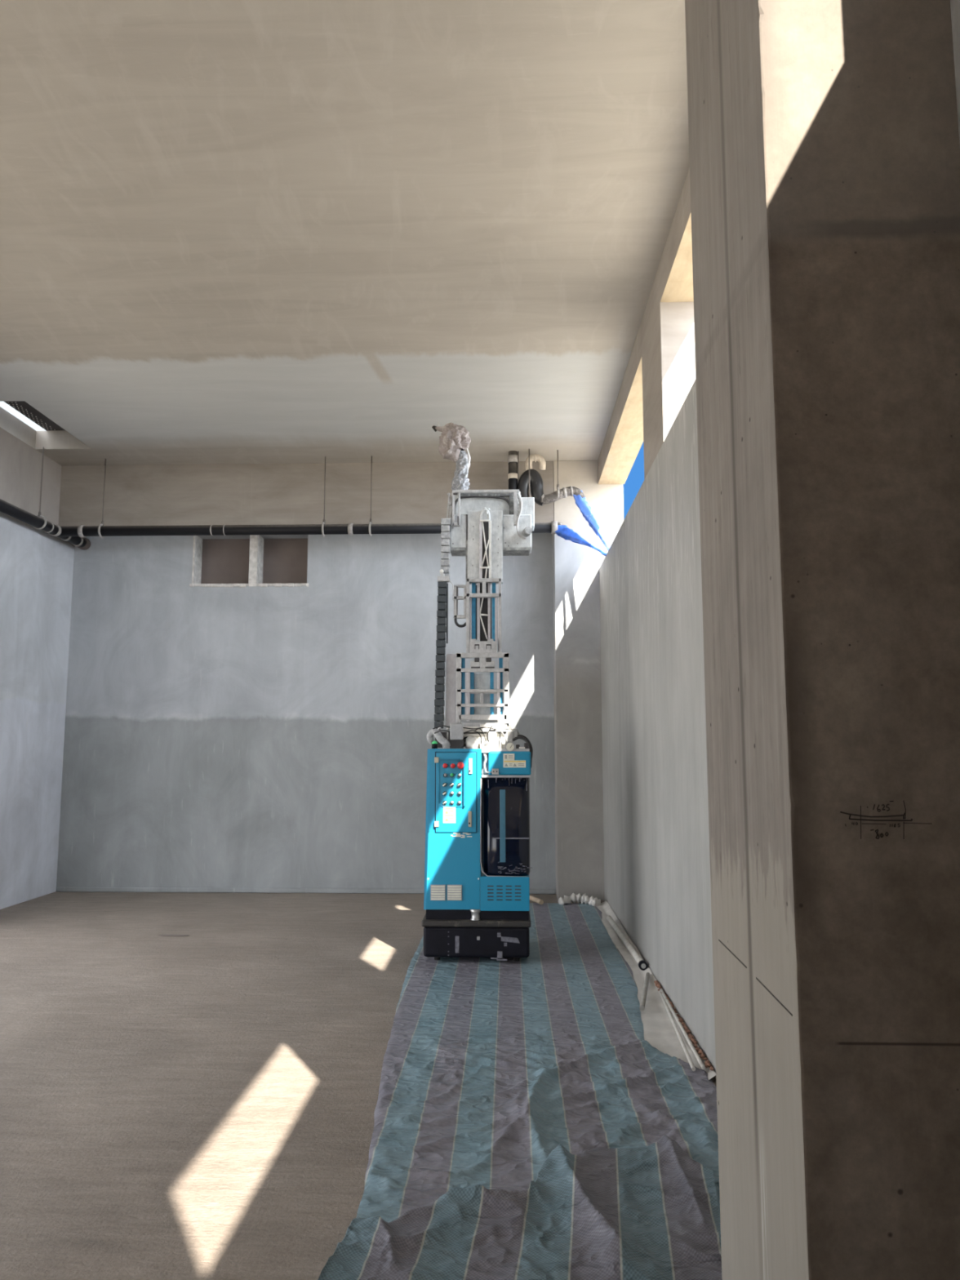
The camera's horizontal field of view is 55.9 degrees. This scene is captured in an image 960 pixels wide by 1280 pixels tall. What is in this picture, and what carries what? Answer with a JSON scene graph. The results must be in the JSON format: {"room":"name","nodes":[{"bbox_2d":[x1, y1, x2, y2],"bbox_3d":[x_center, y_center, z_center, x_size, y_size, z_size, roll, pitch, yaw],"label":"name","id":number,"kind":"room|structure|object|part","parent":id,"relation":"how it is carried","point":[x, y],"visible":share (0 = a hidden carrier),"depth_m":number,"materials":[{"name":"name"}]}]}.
{"room":"construction site interior","nodes":[
{"label":"construction site interior","id":0,"kind":"room"},
{"bbox_2d":[0,426,74,909],"bbox_3d":[-4.790,-0.427,2.579,0.300,4.452,15.320,0,-7,2],"label":"wall","id":1,"kind":"structure","parent":0,"point":[37,566],"depth_m":8.93,"materials":[{"name":"paint"}]},
{"bbox_2d":[56,533,555,891],"bbox_3d":[-1.433,0.428,9.837,5.952,4.452,0.500,0,-7,2],"label":"wall","id":2,"kind":"structure","parent":0,"point":[256,736],"depth_m":9.56,"materials":[{"name":"grey paint"}]},
{"bbox_2d":[189,535,249,587],"bbox_3d":[-2.798,-0.844,9.894,0.654,0.587,0.270,0,-7,2],"label":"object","id":3,"kind":"structure","parent":2,"relation":"in","point":[216,562],"depth_m":10.01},
{"bbox_3d":[-2.798,-0.573,9.855,0.654,0.039,0.255,0,-7,2],"label":"rough sill","id":4,"kind":"part","parent":3,"relation":"part of","materials":[{"name":"grey concrete"}]},
{"bbox_2d":[248,534,256,586],"bbox_3d":[-2.456,-0.863,9.766,0.068,0.580,0.008,0,-7,2],"label":"trim","id":5,"kind":"structure","parent":2,"relation":"attached to","point":[252,537],"depth_m":9.76,"materials":[{"name":"grey concrete"}]},
{"bbox_2d":[253,534,308,586],"bbox_3d":[-2.137,-0.847,9.874,0.602,0.587,0.269,0,-7,2],"label":"window","id":6,"kind":"structure","parent":2,"relation":"in","point":[279,562],"depth_m":9.99,"materials":[{"name":"brown"}]},
{"bbox_3d":[-2.137,-0.576,9.835,0.602,0.039,0.254,0,-7,2],"label":"rough sill","id":7,"kind":"part","parent":6,"relation":"part of","materials":[{"name":"grey concrete"}]},
{"bbox_2d":[58,461,554,526],"bbox_3d":[-1.826,-1.503,9.638,5.193,0.662,0.371,0,-7,2],"label":"beam","id":8,"kind":"structure","parent":2,"relation":"attached to","point":[403,492],"depth_m":9.46,"materials":[{"name":"concrete"}]},
{"bbox_2d":[57,886,555,894],"bbox_3d":[-1.810,2.584,9.328,5.174,0.050,0.030,0,-7,2],"label":"baseboard","id":9,"kind":"structure","parent":2,"relation":"attached to","point":[60,889],"depth_m":9.33,"materials":[{"name":"grey paint"}]},
{"bbox_2d":[0,0,689,466],"bbox_3d":[-1.829,-2.743,2.758,6.225,0.190,15.320,0,-7,2],"label":"ceiling","id":10,"kind":"structure","parent":0,"point":[232,232],"depth_m":5.07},
{"bbox_2d":[4,400,64,431],"bbox_3d":[-4.056,-2.180,8.429,0.616,0.030,1.450,0,-7,2],"label":"board","id":11,"kind":"object","parent":10,"relation":"on","point":[24,408],"visible":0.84,"depth_m":8.64,"materials":[{"name":"black metal"}]},
{"bbox_2d":[32,446,46,529],"bbox_3d":[-4.330,-1.499,8.927,0.148,0.837,0.026,0,-7,2],"label":"hanger","id":12,"kind":"object","parent":10,"relation":"hanging from","point":[39,512],"visible":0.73,"depth_m":8.90,"materials":[{"name":"metal"}]},
{"bbox_3d":[-4.330,-1.571,8.935,0.010,0.691,0.010,-3,-7,24],"label":"threaded rod","id":13,"kind":"part","parent":12,"relation":"part of","materials":[{"name":"metal"}]},
{"bbox_2d":[0,498,561,550],"bbox_3d":[-1.800,-1.186,8.616,5.207,0.138,2.315,0,-7,2],"label":"drain pipe","id":14,"kind":"object","parent":12,"relation":"hanging from","point":[77,535],"visible":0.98,"depth_m":9.15,"materials":[{"name":"black plastic"}]},
{"bbox_2d":[555,524,607,556],"bbox_3d":[1.043,-0.981,8.852,0.743,0.431,0.115,-6,-9,42],"label":"plastic bag","id":15,"kind":"object","parent":14,"relation":"hanging from","point":[563,531],"visible":0.84,"depth_m":8.96,"materials":[{"name":"blue plastic"}]},
{"bbox_2d":[97,458,106,537],"bbox_3d":[-3.864,-1.456,9.290,0.026,0.837,0.148,0,-7,2],"label":"hanger","id":16,"kind":"object","parent":10,"relation":"hanging from","point":[102,521],"visible":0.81,"depth_m":9.27,"materials":[{"name":"metal"}]},
{"bbox_3d":[-3.864,-1.529,9.298,0.010,0.691,0.010,-3,-7,24],"label":"threaded rod","id":17,"kind":"part","parent":16,"relation":"part of","materials":[{"name":"metal"}]},
{"bbox_2d":[321,456,325,536],"bbox_3d":[-1.584,-1.465,9.219,0.026,0.837,0.148,0,-7,2],"label":"hanger","id":18,"kind":"object","parent":10,"relation":"hanging from","point":[323,519],"visible":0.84,"depth_m":9.20,"materials":[{"name":"metal"}]},
{"bbox_3d":[-1.584,-1.537,9.227,0.010,0.691,0.010,3,-7,-21],"label":"threaded rod","id":19,"kind":"part","parent":18,"relation":"part of","materials":[{"name":"metal"}]},
{"bbox_2d":[368,455,372,536],"bbox_3d":[-1.108,-1.466,9.204,0.026,0.837,0.148,0,-7,2],"label":"hanger","id":20,"kind":"object","parent":10,"relation":"hanging from","point":[371,519],"visible":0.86,"depth_m":9.19,"materials":[{"name":"metal"}]},
{"bbox_3d":[-1.108,-1.539,9.213,0.010,0.691,0.010,3,-7,-21],"label":"threaded rod","id":21,"kind":"part","parent":20,"relation":"part of","materials":[{"name":"metal"}]},
{"bbox_2d":[507,448,585,506],"bbox_3d":[0.663,-1.565,9.062,0.773,0.675,0.169,0,-7,2],"label":"trap","id":22,"kind":"object","parent":10,"relation":"hanging from","point":[531,477],"visible":0.94,"depth_m":9.03,"materials":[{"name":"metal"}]},
{"bbox_3d":[0.384,-1.695,9.083,0.013,0.411,0.012,-3,-7,24],"label":"thin rod","id":23,"kind":"part","parent":22,"relation":"part of","materials":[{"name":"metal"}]},
{"bbox_3d":[0.491,-1.644,9.003,0.011,0.531,0.011,3,-7,-21],"label":"threaded rod","id":24,"kind":"part","parent":22,"relation":"part of","materials":[{"name":"metal"}]},
{"bbox_2d":[573,489,610,550],"bbox_3d":[1.149,-1.141,8.856,0.488,0.722,0.090,-4,-8,32],"label":"plastic bag","id":25,"kind":"object","parent":22,"relation":"hanging from","point":[584,506],"visible":0.74,"depth_m":8.89,"materials":[{"name":"blue plastic"}]},
{"bbox_2d":[556,449,559,497],"bbox_3d":[0.778,-1.652,9.035,0.026,0.508,0.124,0,-7,2],"label":"hanger","id":26,"kind":"object","parent":10,"relation":"hanging from","point":[557,484],"visible":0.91,"depth_m":9.03,"materials":[{"name":"metal"}]},
{"bbox_3d":[0.778,-1.712,9.043,0.010,0.386,0.010,-3,-7,24],"label":"threaded rod","id":27,"kind":"part","parent":26,"relation":"part of","materials":[{"name":"metal"}]},
{"bbox_2d":[0,891,716,1279],"bbox_3d":[-1.829,1.897,2.212,6.225,0.250,15.320,0,-7,2],"label":"floor","id":28,"kind":"structure","parent":0,"point":[201,1104],"depth_m":4.16,"materials":[{"name":"concrete"}]},
{"bbox_2d":[157,934,188,936],"bbox_3d":[-2.448,2.357,7.219,0.266,0.007,0.070,0,-7,2],"label":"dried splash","id":29,"kind":"object","parent":28,"relation":"on","point":[157,935],"visible":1,"depth_m":7.21,"materials":[{"name":"grey concrete"}]},
{"bbox_2d":[318,902,721,1279],"bbox_3d":[0.283,2.074,5.280,1.681,0.108,6.922,0,-7,2],"label":"tarp","id":30,"kind":"object","parent":28,"relation":"on","point":[527,1126],"visible":0.86,"depth_m":3.48,"materials":[{"name":"plastic"}]},
{"bbox_2d":[422,422,534,960],"bbox_3d":[0.014,0.261,6.833,0.817,4.053,0.802,0,-7,2],"label":"robot","id":31,"kind":"object","parent":30,"relation":"on","point":[477,895],"visible":1,"depth_m":6.42,"materials":[{"name":"blue metal"}]},
{"bbox_3d":[-0.365,1.368,6.686,0.045,1.123,0.630,0,-7,2],"label":"bevelled panel","id":32,"kind":"part","parent":31,"relation":"part of","materials":[{"name":"paint"}]},
{"bbox_2d":[430,884,445,900],"bbox_3d":[-0.293,1.763,6.310,0.105,0.107,0.006,0,-7,2],"label":"air vent","id":33,"kind":"object","parent":31,"relation":"attached to","point":[437,892],"depth_m":6.30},
{"bbox_3d":[-0.251,-0.203,6.923,0.013,0.463,0.020,0,-7,2],"label":"chain rail","id":34,"kind":"part","parent":31,"relation":"part of","materials":[{"name":"grey metal"}]},
{"bbox_2d":[444,808,453,820],"bbox_3d":[-0.216,1.228,6.364,0.064,0.086,0.001,0,-7,2],"label":"label","id":35,"kind":"object","parent":31,"relation":"attached to","point":[449,812],"depth_m":6.36,"materials":[{"name":"white paper"}]},
{"bbox_3d":[-0.220,0.377,6.848,0.077,0.545,0.010,0,-7,2],"label":"guide panel","id":36,"kind":"part","parent":31,"relation":"part of","materials":[{"name":"grey metal"}]},
{"bbox_2d":[431,422,471,468],"bbox_3d":[-0.228,-1.525,7.153,0.312,0.432,0.261,0,-7,2],"label":"hood","id":37,"kind":"object","parent":31,"relation":"attached to","point":[455,439],"depth_m":7.10,"materials":[{"name":"fabric"}]},
{"bbox_2d":[440,759,465,806],"bbox_3d":[-0.192,1.006,6.383,0.177,0.331,0.024,0,-7,2],"label":"control panel","id":38,"kind":"object","parent":31,"relation":"attached to","point":[452,771],"depth_m":6.39,"materials":[{"name":"paint"}]},
{"bbox_3d":[-0.188,1.615,6.332,0.376,0.520,0.008,0,-7,2],"label":"service panel","id":39,"kind":"part","parent":31,"relation":"part of","materials":[{"name":"paint"}]},
{"bbox_2d":[447,884,462,900],"bbox_3d":[-0.178,1.762,6.307,0.105,0.107,0.006,0,-7,2],"label":"air vent","id":40,"kind":"object","parent":31,"relation":"attached to","point":[454,891],"depth_m":6.30,"materials":[{"name":"white metal"}]},
{"bbox_3d":[-0.169,1.075,6.391,0.286,0.557,0.014,0,-7,2],"label":"control door","id":41,"kind":"part","parent":31,"relation":"part of","materials":[{"name":"paint"}]},
{"bbox_3d":[-0.157,2.108,6.263,0.029,0.113,0.010,0,-7,2],"label":"vertical handle","id":42,"kind":"part","parent":31,"relation":"part of","materials":[{"name":"paint"}]},
{"bbox_3d":[-0.153,-1.330,7.142,0.151,0.335,0.143,0,-7,2],"label":"wrapped arm","id":43,"kind":"part","parent":31,"relation":"part of","materials":[{"name":"silver metal"}]},
{"bbox_3d":[-0.127,0.353,6.808,0.027,0.440,0.030,0,-7,2],"label":"guide rail","id":44,"kind":"part","parent":31,"relation":"part of","materials":[{"name":"metal"}]},
{"bbox_3d":[-0.072,-0.121,6.922,0.015,0.416,0.050,0,-7,2],"label":"plate","id":45,"kind":"part","parent":31,"relation":"part of","materials":[{"name":"grey metal"}]},
{"bbox_3d":[-0.060,0.748,6.603,0.091,0.097,0.092,0,-7,2],"label":"pump motor","id":46,"kind":"part","parent":31,"relation":"part of","materials":[{"name":"white metal"}]},
{"bbox_3d":[-0.059,0.406,6.799,0.027,0.332,0.030,0,-7,2],"label":"guide rail","id":47,"kind":"part","parent":31,"relation":"part of","materials":[{"name":"metal"}]},
{"bbox_3d":[-0.048,-0.217,6.938,0.030,0.458,0.030,0,-7,2],"label":"guide rail","id":48,"kind":"part","parent":31,"relation":"part of","materials":[{"name":"metal"}]},
{"bbox_3d":[-0.036,0.181,6.780,0.073,0.051,0.020,0,-7,2],"label":"bracket plate","id":49,"kind":"part","parent":31,"relation":"part of","materials":[{"name":"metal"}]},
{"bbox_3d":[-0.010,-0.223,6.927,0.020,0.446,0.020,0,-7,2],"label":"truss rail","id":50,"kind":"part","parent":31,"relation":"part of","materials":[{"name":"grey metal"}]},
{"bbox_3d":[0.005,-0.692,6.967,0.020,0.488,0.020,0,-7,2],"label":"truss rail","id":51,"kind":"part","parent":31,"relation":"part of","materials":[{"name":"grey metal"}]},
{"bbox_3d":[0.017,0.410,6.822,0.124,0.316,0.010,0,-7,2],"label":"mast plate","id":52,"kind":"part","parent":31,"relation":"part of","materials":[{"name":"white metal"}]},
{"bbox_3d":[0.020,0.396,6.760,0.399,0.601,0.035,0,-7,2],"label":"mast frame","id":53,"kind":"part","parent":31,"relation":"part of","materials":[{"name":"metal"}]},
{"bbox_3d":[0.029,-0.181,6.896,0.269,0.582,0.050,0,-7,2],"label":"mast frame","id":54,"kind":"part","parent":31,"relation":"part of","materials":[{"name":"metal"}]},
{"bbox_3d":[0.040,-0.720,7.025,0.270,0.568,0.060,0,-7,2],"label":"mast plate","id":55,"kind":"part","parent":31,"relation":"part of","materials":[{"name":"white metal"}]},
{"bbox_3d":[0.044,-1.022,7.007,0.517,0.283,0.035,0,-7,2],"label":"head frame","id":56,"kind":"part","parent":31,"relation":"part of","materials":[{"name":"metal"}]},
{"bbox_3d":[0.070,-0.223,6.925,0.020,0.446,0.020,0,-7,2],"label":"truss rail","id":57,"kind":"part","parent":31,"relation":"part of","materials":[{"name":"grey metal"}]},
{"bbox_3d":[0.076,0.181,6.776,0.073,0.051,0.020,0,-7,2],"label":"bracket plate","id":58,"kind":"part","parent":31,"relation":"part of","materials":[{"name":"metal"}]},
{"bbox_3d":[0.078,-0.686,6.964,0.017,0.476,0.020,0,-7,2],"label":"truss rail","id":59,"kind":"part","parent":31,"relation":"part of","materials":[{"name":"grey metal"}]},
{"bbox_3d":[0.090,0.406,6.795,0.027,0.332,0.030,0,-7,2],"label":"guide rail","id":60,"kind":"part","parent":31,"relation":"part of","materials":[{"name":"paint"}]},
{"bbox_3d":[0.107,-0.217,6.933,0.030,0.458,0.030,0,-7,2],"label":"guide rail","id":61,"kind":"part","parent":31,"relation":"part of","materials":[{"name":"metal"}]},
{"bbox_3d":[0.124,-0.121,6.916,0.017,0.415,0.050,0,-7,2],"label":"plate","id":62,"kind":"part","parent":31,"relation":"part of","materials":[{"name":"grey metal"}]},
{"bbox_3d":[0.144,-0.121,6.915,0.011,0.415,0.050,0,-7,2],"label":"plate","id":63,"kind":"part","parent":31,"relation":"part of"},
{"bbox_2d":[497,951,502,958],"bbox_3d":[0.137,2.173,6.245,0.036,0.045,0.014,0,-7,2],"label":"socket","id":64,"kind":"object","parent":31,"relation":"attached to","point":[500,953],"depth_m":6.24,"materials":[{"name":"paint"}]},
{"bbox_3d":[0.157,0.355,6.798,0.027,0.445,0.030,0,-7,2],"label":"guide rail","id":65,"kind":"part","parent":31,"relation":"part of","materials":[{"name":"metal"}]},
{"bbox_3d":[0.173,1.319,6.357,0.345,0.685,0.009,0,-7,2],"label":"tank edge trim","id":66,"kind":"part","parent":31,"relation":"part of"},
{"bbox_3d":[0.005,0.827,6.773,0.715,0.028,0.640,0,-7,2],"label":"deck plate","id":67,"kind":"part","parent":31,"relation":"part of","materials":[{"name":"metal"}]},
{"bbox_3d":[0.192,0.999,6.686,0.344,0.016,0.600,0,-7,2],"label":"tank plate","id":68,"kind":"part","parent":31,"relation":"part of","materials":[{"name":"white metal"}]},
{"bbox_3d":[0.196,1.348,6.653,0.332,0.695,0.585,0,-7,2],"label":"smoked tank","id":69,"kind":"part","parent":31,"relation":"part of","materials":[{"name":"plastic"}]},
{"bbox_2d":[504,755,524,766],"bbox_3d":[0.243,0.856,6.414,0.140,0.079,0.002,0,-7,2],"label":"label","id":70,"kind":"object","parent":31,"relation":"attached to","point":[509,760],"depth_m":6.41,"materials":[{"name":"paper"}]},
{"bbox_3d":[0.362,-0.835,6.993,0.064,0.067,0.094,1,-7,-8],"label":"motor","id":71,"kind":"part","parent":31,"relation":"part of","materials":[{"name":"grey metal"}]},
{"bbox_2d":[558,893,600,906],"bbox_3d":[0.950,2.482,8.628,0.402,0.127,0.182,-2,-7,13],"label":"hose","id":72,"kind":"object","parent":30,"relation":"on","point":[584,899],"visible":1,"depth_m":8.61,"materials":[{"name":"plastic"}]},
{"bbox_2d":[529,895,543,904],"bbox_3d":[0.476,2.500,8.794,0.044,0.044,0.614,2,-7,-19],"label":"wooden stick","id":73,"kind":"object","parent":28,"relation":"on","point":[535,900],"visible":0.46,"depth_m":8.58,"materials":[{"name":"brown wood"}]},
{"bbox_2d":[595,900,715,1079],"bbox_3d":[1.002,2.239,6.374,0.270,0.041,4.640,0,-7,2],"label":"plastic film","id":74,"kind":"object","parent":28,"relation":"on","point":[660,1032],"visible":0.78,"depth_m":5.11,"materials":[{"name":"plastic"}]},
{"bbox_2d":[606,915,648,970],"bbox_3d":[1.097,2.276,6.884,0.060,0.059,1.706,0,-7,0],"label":"tube","id":75,"kind":"object","parent":74,"relation":"on","point":[642,965],"visible":1,"depth_m":6.59,"materials":[{"name":"white plastic"}]},
{"bbox_2d":[639,972,649,1010],"bbox_3d":[1.002,2.125,5.488,0.028,0.028,0.780,-2,-7,13],"label":"stick","id":76,"kind":"object","parent":74,"relation":"on","point":[642,1002],"visible":1,"depth_m":5.40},
{"bbox_2d":[658,990,695,1071],"bbox_3d":[1.032,2.042,4.799,0.018,0.018,1.333,-1,-7,5],"label":"conduit","id":77,"kind":"object","parent":74,"relation":"on","point":[686,1051],"visible":0.92,"depth_m":4.61,"materials":[{"name":"white plastic"}]},
{"bbox_2d":[659,988,705,1069],"bbox_3d":[1.058,2.036,4.800,0.018,0.018,1.331,0,-7,3],"label":"conduit","id":78,"kind":"object","parent":74,"relation":"on","point":[695,1052],"visible":1,"depth_m":4.62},
{"bbox_2d":[653,980,713,1070],"bbox_3d":[1.073,2.044,4.891,0.038,0.017,1.565,0,-7,2],"label":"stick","id":79,"kind":"object","parent":74,"relation":"on","point":[707,1064],"visible":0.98,"depth_m":4.56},
{"bbox_2d":[552,460,623,900],"bbox_3d":[1.133,0.385,9.472,0.717,4.452,0.675,0,-7,2],"label":"wall column","id":80,"kind":"structure","parent":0,"point":[577,691],"depth_m":9.14,"materials":[{"name":"paint"}]},
{"bbox_2d":[597,165,693,484],"bbox_3d":[1.185,-2.385,3.893,0.273,0.255,11.045,0,-7,2],"label":"wall","id":81,"kind":"structure","parent":0,"point":[673,282],"depth_m":6.43,"materials":[{"name":"paint"}]},
{"bbox_2d":[599,0,959,1078],"bbox_3d":[1.185,0.247,3.583,0.273,3.348,11.046,0,-7,2],"label":"wall","id":82,"kind":"structure","parent":0,"point":[656,833],"depth_m":5.43,"materials":[{"name":"paint"}]},
{"bbox_2d":[641,302,695,479],"bbox_3d":[1.249,-1.581,5.854,0.273,0.884,0.770,0,-7,2],"label":"window","id":83,"kind":"structure","parent":82,"relation":"attached to","point":[668,357],"depth_m":5.51,"materials":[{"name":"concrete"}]},
{"bbox_2d":[684,0,959,1279],"bbox_3d":[0.834,-0.475,2.168,0.465,4.452,0.714,0,-7,2],"label":"wall","id":84,"kind":"structure","parent":0,"point":[824,146],"depth_m":1.82,"materials":[{"name":"concrete"}]},
{"bbox_2d":[718,939,792,1016],"bbox_3d":[0.600,0.738,2.010,0.001,0.018,0.600,0,-7,2],"label":"pencil line","id":85,"kind":"object","parent":84,"relation":"attached to","point":[759,981],"visible":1,"depth_m":1.91,"materials":[{"name":"black"}]},
{"bbox_2d":[840,800,930,839],"bbox_3d":[0.769,0.341,1.714,0.171,0.073,0.001,0,-7,2],"label":"sketch","id":86,"kind":"object","parent":84,"relation":"attached to","point":[904,820],"visible":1,"depth_m":1.71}
]}

